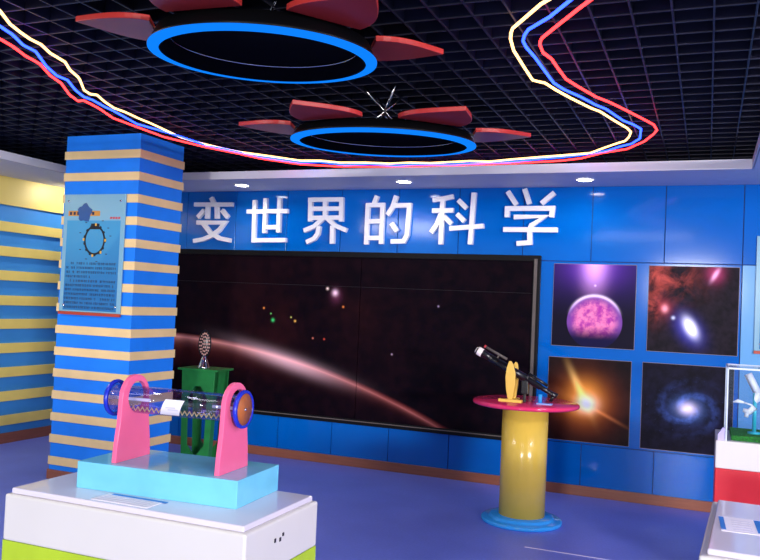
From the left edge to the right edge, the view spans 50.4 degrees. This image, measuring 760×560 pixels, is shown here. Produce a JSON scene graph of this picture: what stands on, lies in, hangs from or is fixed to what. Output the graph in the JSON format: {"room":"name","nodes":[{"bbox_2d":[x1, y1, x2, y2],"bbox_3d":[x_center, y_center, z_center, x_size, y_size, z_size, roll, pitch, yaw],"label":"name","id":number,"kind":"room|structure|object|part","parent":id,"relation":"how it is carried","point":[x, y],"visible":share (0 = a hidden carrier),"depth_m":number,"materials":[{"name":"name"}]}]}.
{"room":"museum","nodes":[
{"label":"museum","id":0,"kind":"room"},
{"bbox_2d":[0,204,62,432],"bbox_3d":[-5.087,-0.254,4.148,0.100,3.300,9.840,2,-2,22],"label":"wall","id":1,"kind":"structure","parent":0,"point":[8,213],"depth_m":8.00,"materials":[{"name":"blue paint"}]},
{"bbox_2d":[0,425,50,443],"bbox_3d":[-5.108,1.345,4.070,0.016,0.100,9.820,2,-2,22],"label":"baseboard","id":2,"kind":"structure","parent":1,"relation":"attached to","point":[8,437],"depth_m":7.99,"materials":[{"name":"brown wood"}]},
{"bbox_2d":[0,175,64,425],"bbox_3d":[-5.043,0.013,4.106,0.028,2.413,9.820,2,-2,22],"label":"wall stripes","id":3,"kind":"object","parent":1,"relation":"attached to","point":[16,192],"depth_m":7.96,"materials":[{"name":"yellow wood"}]},
{"bbox_2d":[234,184,249,186],"bbox_3d":[-1.286,-0.882,7.535,0.150,0.008,0.150,2,-2,22],"label":"recessed light","id":4,"kind":"object","parent":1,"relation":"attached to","point":[239,185],"visible":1,"depth_m":7.51,"materials":[{"name":"white plastic"}]},
{"bbox_2d":[0,134,759,191],"bbox_3d":[-0.634,-1.044,2.380,9.430,0.068,9.840,2,-2,22],"label":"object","id":5,"kind":"structure","parent":1,"relation":"attached to","point":[734,171],"depth_m":6.62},
{"bbox_2d":[395,180,411,182],"bbox_3d":[0.201,-0.835,6.870,0.150,0.008,0.150,2,-2,22],"label":"recessed light","id":6,"kind":"object","parent":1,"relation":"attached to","point":[397,181],"visible":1,"depth_m":6.84,"materials":[{"name":"white plastic"}]},
{"bbox_2d":[575,178,594,181],"bbox_3d":[1.611,-0.788,6.356,0.150,0.008,0.150,2,-2,22],"label":"recessed light","id":7,"kind":"object","parent":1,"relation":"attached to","point":[577,179],"visible":1,"depth_m":6.33,"materials":[{"name":"white plastic"}]},
{"bbox_2d":[46,133,184,478],"bbox_3d":[-2.131,0.234,6.572,0.751,2.730,0.574,2,-2,22],"label":"wall pillar","id":8,"kind":"structure","parent":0,"point":[91,352],"depth_m":6.35,"materials":[{"name":"blue paint"}]},
{"bbox_3d":[-2.190,1.559,6.533,0.751,0.075,0.574,2,-2,22],"label":"baseboard","id":9,"kind":"part","parent":8,"relation":"part of","materials":[{"name":"brown wood"}]},
{"bbox_2d":[58,194,126,316],"bbox_3d":[-2.252,-0.198,6.318,0.602,0.950,0.020,2,-2,22],"label":"information board","id":10,"kind":"object","parent":8,"relation":"attached to","point":[94,224],"visible":1,"depth_m":6.31,"materials":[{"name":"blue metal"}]},
{"bbox_2d":[0,436,709,559],"bbox_3d":[-0.825,1.586,2.387,9.630,0.100,9.940,2,-2,22],"label":"floor","id":11,"kind":"structure","parent":0,"point":[363,513],"depth_m":5.76,"materials":[{"name":"purple plastic"}]},
{"bbox_2d":[1,472,316,559],"bbox_3d":[-0.783,1.151,2.857,0.977,0.800,0.495,2,-2,22],"label":"plinth","id":12,"kind":"object","parent":11,"relation":"on","point":[54,518],"visible":0.8,"depth_m":2.68,"materials":[{"name":"white laminate"}]},
{"bbox_2d":[91,493,167,507],"bbox_3d":[-0.843,0.742,2.720,0.245,0.002,0.095,2,-2,22],"label":"card","id":13,"kind":"object","parent":12,"relation":"on","point":[114,498],"visible":1,"depth_m":2.72,"materials":[{"name":"white paper"}]},
{"bbox_2d":[77,374,278,508],"bbox_3d":[-0.719,0.554,2.924,0.642,0.402,0.312,2,-2,19],"label":"science exhibit","id":14,"kind":"object","parent":12,"relation":"on","point":[228,479],"visible":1,"depth_m":2.83,"materials":[{"name":"blue plastic"}]},
{"bbox_2d":[178,365,233,456],"bbox_3d":[-1.585,1.217,7.259,0.396,0.855,0.300,2,-2,18],"label":"stand","id":15,"kind":"object","parent":11,"relation":"on","point":[214,380],"visible":0.8,"depth_m":7.17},
{"bbox_3d":[-1.720,1.222,7.303,0.046,0.837,0.220,2,-2,18],"label":"panel","id":16,"kind":"part","parent":15,"relation":"part of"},
{"bbox_3d":[-1.622,1.221,7.145,0.330,0.837,0.018,2,-2,18],"label":"panel","id":17,"kind":"part","parent":15,"relation":"part of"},
{"bbox_2d":[197,330,210,368],"bbox_3d":[-1.574,0.618,7.251,0.116,0.342,0.116,2,-2,22],"label":"sculpture","id":18,"kind":"object","parent":15,"relation":"on","point":[204,343],"visible":1,"depth_m":7.24,"materials":[{"name":"silver metal"}]},
{"bbox_3d":[-1.548,1.231,7.373,0.330,0.837,0.018,2,-2,18],"label":"panel","id":19,"kind":"part","parent":15,"relation":"part of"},
{"bbox_3d":[-1.450,1.231,7.215,0.046,0.837,0.220,2,-2,18],"label":"panel","id":20,"kind":"part","parent":15,"relation":"part of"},
{"bbox_2d":[473,395,579,531],"bbox_3d":[1.023,1.290,5.761,0.754,0.853,0.754,2,-2,22],"label":"round table","id":21,"kind":"object","parent":11,"relation":"on","point":[524,438],"visible":0.97,"depth_m":5.62,"materials":[{"name":"yellow paint"}]},
{"bbox_2d":[475,345,557,402],"bbox_3d":[0.971,0.666,5.739,0.606,0.387,0.175,2,-2,22],"label":"telescope","id":22,"kind":"object","parent":21,"relation":"on","point":[513,374],"visible":1,"depth_m":5.68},
{"bbox_3d":[0.917,0.704,5.685,0.070,0.267,0.018,2,-2,22],"label":"fork arm","id":23,"kind":"part","parent":22,"relation":"part of","materials":[{"name":"yellow paint"}]},
{"bbox_3d":[0.955,0.713,5.751,0.062,0.257,0.018,2,-2,22],"label":"fork arm","id":24,"kind":"part","parent":22,"relation":"part of","materials":[{"name":"yellow paint"}]},
{"bbox_3d":[1.105,0.697,5.648,0.147,0.094,0.022,2,-2,22],"label":"guide rail","id":25,"kind":"part","parent":22,"relation":"part of","materials":[{"name":"black plastic"}]},
{"bbox_2d":[536,394,552,405],"bbox_3d":[1.141,0.828,5.595,0.105,0.070,0.060,2,-2,22],"label":"stand","id":26,"kind":"object","parent":21,"relation":"on","point":[539,395],"visible":1,"depth_m":5.59,"materials":[{"name":"blue plastic"}]},
{"bbox_3d":[1.111,0.822,5.608,0.027,0.060,0.028,2,-2,22],"label":"post","id":27,"kind":"part","parent":26,"relation":"part of","materials":[{"name":"blue plastic"}]},
{"bbox_2d":[526,547,608,559],"bbox_3d":[2.784,1.754,4.368,4.030,0.002,0.012,2,-2,22],"label":"trim","id":28,"kind":"structure","parent":11,"relation":"on","point":[526,547],"depth_m":5.02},
{"bbox_2d":[699,500,759,559],"bbox_3d":[1.487,1.245,2.642,0.802,0.800,0.822,2,-2,25],"label":"plinth","id":29,"kind":"object","parent":11,"relation":"on","point":[717,544],"visible":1,"depth_m":2.60,"materials":[{"name":"white laminate"}]},
{"bbox_2d":[718,516,759,535],"bbox_3d":[1.230,0.836,2.751,0.136,0.002,0.210,2,-2,20],"label":"label card","id":30,"kind":"object","parent":29,"relation":"on","point":[730,524],"visible":1,"depth_m":2.75,"materials":[{"name":"white paper"}]},
{"bbox_2d":[713,429,759,504],"bbox_3d":[2.257,1.334,4.692,0.596,0.812,0.500,2,-2,22],"label":"plinth","id":31,"kind":"object","parent":11,"relation":"on","point":[736,477],"visible":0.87,"depth_m":4.54,"materials":[{"name":"white laminate"}]},
{"bbox_2d":[718,427,724,439],"bbox_3d":[1.948,0.876,4.613,0.036,0.070,0.040,2,-2,22],"label":"wedge","id":32,"kind":"object","parent":31,"relation":"on","point":[721,435],"visible":1,"depth_m":4.59,"materials":[{"name":"white plastic"}]},
{"bbox_2d":[724,364,759,440],"bbox_3d":[2.276,0.721,4.698,0.490,0.415,0.418,2,-2,22],"label":"glass case","id":33,"kind":"object","parent":31,"relation":"on","point":[727,366],"visible":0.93,"depth_m":4.60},
{"bbox_2d":[729,373,759,442],"bbox_3d":[2.278,0.737,4.701,0.430,0.384,0.370,2,-2,22],"label":"model","id":34,"kind":"object","parent":31,"relation":"on","point":[736,434],"visible":1,"depth_m":4.69},
{"bbox_3d":[2.163,0.726,4.705,0.094,0.153,0.040,2,-2,22],"label":"curved arm","id":35,"kind":"part","parent":34,"relation":"part of","materials":[{"name":"white plastic"}]},
{"bbox_3d":[2.177,0.775,4.697,0.070,0.237,0.070,2,-2,22],"label":"post","id":36,"kind":"part","parent":34,"relation":"part of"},
{"bbox_2d":[0,0,759,172],"bbox_3d":[-0.615,-1.474,2.393,9.430,0.570,9.840,2,-2,22],"label":"ceiling","id":37,"kind":"structure","parent":0,"point":[689,68],"depth_m":4.60,"materials":[{"name":"metal"}]},
{"bbox_2d":[76,0,443,83],"bbox_3d":[-0.501,-1.065,3.529,1.379,0.257,1.591,4,-2,-38],"label":"ceiling light","id":38,"kind":"object","parent":37,"relation":"attached to","point":[260,45],"visible":1,"depth_m":3.44,"materials":[{"name":"red plastic"}]},
{"bbox_2d":[0,0,631,163],"bbox_3d":[-0.241,-1.042,4.829,3.208,0.014,3.853,2,-2,22],"label":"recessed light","id":39,"kind":"object","parent":37,"relation":"in","point":[543,2],"visible":1,"depth_m":4.83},
{"bbox_2d":[0,0,641,166],"bbox_3d":[-0.186,-1.033,4.926,3.288,0.014,3.761,2,-2,22],"label":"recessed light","id":40,"kind":"object","parent":37,"relation":"in","point":[567,2],"visible":1,"depth_m":5.01,"materials":[{"name":"plastic"}]},
{"bbox_2d":[0,0,657,167],"bbox_3d":[-0.150,-1.025,4.993,3.458,0.014,3.665,2,-2,22],"label":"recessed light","id":41,"kind":"object","parent":37,"relation":"in","point":[585,3],"visible":1,"depth_m":5.18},
{"bbox_2d":[239,85,530,156],"bbox_3d":[0.025,-0.948,4.761,1.494,0.368,1.724,1,-2,32],"label":"ceiling light","id":42,"kind":"object","parent":37,"relation":"attached to","point":[338,132],"visible":1,"depth_m":4.58,"materials":[{"name":"red plastic"}]},
{"bbox_3d":[0.028,-0.993,4.757,0.211,0.264,0.211,3,2,22],"label":"hanger rod","id":43,"kind":"part","parent":42,"relation":"part of","materials":[{"name":"silver metal"}]},
{"bbox_3d":[0.028,-0.993,4.757,0.013,0.278,0.279,3,-2,-24],"label":"hanger rod","id":44,"kind":"part","parent":42,"relation":"part of","materials":[{"name":"silver metal"}]},
{"bbox_3d":[0.028,-0.993,4.757,0.013,0.250,0.303,3,-2,-22],"label":"hanger rod","id":45,"kind":"part","parent":42,"relation":"part of","materials":[{"name":"silver metal"}]},
{"bbox_3d":[0.028,-0.993,4.757,0.287,0.270,0.013,3,-2,-20],"label":"hanger rod","id":46,"kind":"part","parent":42,"relation":"part of","materials":[{"name":"silver metal"}]},
{"bbox_2d":[169,184,759,501],"bbox_3d":[1.097,0.104,6.992,9.630,3.300,0.100,2,-2,22],"label":"wall","id":47,"kind":"structure","parent":0,"point":[644,227],"depth_m":6.76,"materials":[{"name":"blue paint"}]},
{"bbox_2d":[193,197,233,242],"bbox_3d":[-1.668,-0.599,8.070,0.450,0.469,0.040,2,-2,22],"label":"sign letter","id":48,"kind":"object","parent":47,"relation":"attached to","point":[207,211],"visible":1,"depth_m":8.06,"materials":[{"name":"white plastic"}]},
{"bbox_2d":[246,198,288,242],"bbox_3d":[-1.095,-0.577,7.837,0.455,0.432,0.038,2,-2,22],"label":"sign letter","id":49,"kind":"object","parent":47,"relation":"attached to","point":[254,211],"visible":1,"depth_m":7.83,"materials":[{"name":"white plastic"}]},
{"bbox_2d":[303,197,347,243],"bbox_3d":[-0.509,-0.555,7.597,0.457,0.443,0.041,2,-2,22],"label":"sign letter","id":50,"kind":"object","parent":47,"relation":"attached to","point":[325,208],"visible":1,"depth_m":7.59,"materials":[{"name":"white plastic"}]},
{"bbox_2d":[172,249,541,439],"bbox_3d":[-0.729,0.515,7.628,4.435,1.578,0.056,2,-2,22],"label":"screen","id":51,"kind":"object","parent":47,"relation":"attached to","point":[373,339],"visible":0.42,"depth_m":7.37,"materials":[{"name":"brown metal"}]},
{"bbox_3d":[-1.492,0.627,7.941,2.792,1.205,0.040,2,-2,22],"label":"mural panel","id":52,"kind":"part","parent":51,"relation":"part of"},
{"bbox_3d":[-1.459,-0.113,7.963,2.792,0.269,0.040,2,-2,22],"label":"mural panel","id":53,"kind":"part","parent":51,"relation":"part of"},
{"bbox_3d":[0.536,0.693,7.116,1.577,1.205,0.040,2,-2,22],"label":"mural panel","id":54,"kind":"part","parent":51,"relation":"part of","materials":[{"name":"black"}]},
{"bbox_3d":[0.569,-0.047,7.138,1.577,0.269,0.040,2,-2,22],"label":"mural panel","id":55,"kind":"part","parent":51,"relation":"part of","materials":[{"name":"black"}]},
{"bbox_2d":[364,195,412,244],"bbox_3d":[0.075,-0.548,7.361,0.450,0.456,0.041,2,-2,22],"label":"sign letter","id":56,"kind":"object","parent":47,"relation":"attached to","point":[367,238],"visible":1,"depth_m":7.36,"materials":[{"name":"white plastic"}]},
{"bbox_2d":[169,435,712,511],"bbox_3d":[1.096,1.712,6.853,9.430,0.082,0.016,2,-2,22],"label":"baseboard","id":57,"kind":"structure","parent":47,"relation":"attached to","point":[641,498],"depth_m":7.01,"materials":[{"name":"brown wood"}]},
{"bbox_2d":[430,192,484,244],"bbox_3d":[0.678,-0.539,7.116,0.496,0.459,0.041,2,-2,22],"label":"sign letter","id":58,"kind":"object","parent":47,"relation":"attached to","point":[441,218],"visible":1,"depth_m":7.12,"materials":[{"name":"white plastic"}]},
{"bbox_2d":[503,188,557,245],"bbox_3d":[1.283,-0.535,6.872,0.463,0.496,0.039,2,-2,22],"label":"sign letter","id":59,"kind":"object","parent":47,"relation":"attached to","point":[531,228],"visible":1,"depth_m":6.86,"materials":[{"name":"white plastic"}]},
{"bbox_2d":[547,356,631,446],"bbox_3d":[1.710,0.991,6.642,0.666,0.686,0.009,2,-2,22],"label":"poster","id":60,"kind":"object","parent":47,"relation":"attached to","point":[601,388],"visible":0.86,"depth_m":6.63,"materials":[{"name":"brown paper"}]},
{"bbox_2d":[551,263,636,349],"bbox_3d":[1.758,0.213,6.659,0.666,0.687,0.009,2,-2,22],"label":"poster","id":61,"kind":"object","parent":47,"relation":"attached to","point":[594,305],"visible":1,"depth_m":6.65,"materials":[{"name":"purple paper"}]},
{"bbox_2d":[640,362,734,455],"bbox_3d":[2.409,1.012,6.358,0.677,0.688,0.009,2,-2,22],"label":"poster","id":62,"kind":"object","parent":47,"relation":"attached to","point":[682,406],"visible":0.79,"depth_m":6.36,"materials":[{"name":"paper"}]},
{"bbox_2d":[646,266,739,355],"bbox_3d":[2.463,0.236,6.372,0.669,0.687,0.009,2,-2,22],"label":"poster","id":63,"kind":"object","parent":47,"relation":"attached to","point":[692,310],"visible":1,"depth_m":6.37,"materials":[{"name":"paper"}]},
{"bbox_2d":[754,236,759,353],"bbox_3d":[3.160,0.121,6.090,0.600,0.904,0.020,2,-2,22],"label":"information board","id":64,"kind":"object","parent":47,"relation":"attached to","point":[757,291],"visible":1,"depth_m":6.19,"materials":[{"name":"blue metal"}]}
]}

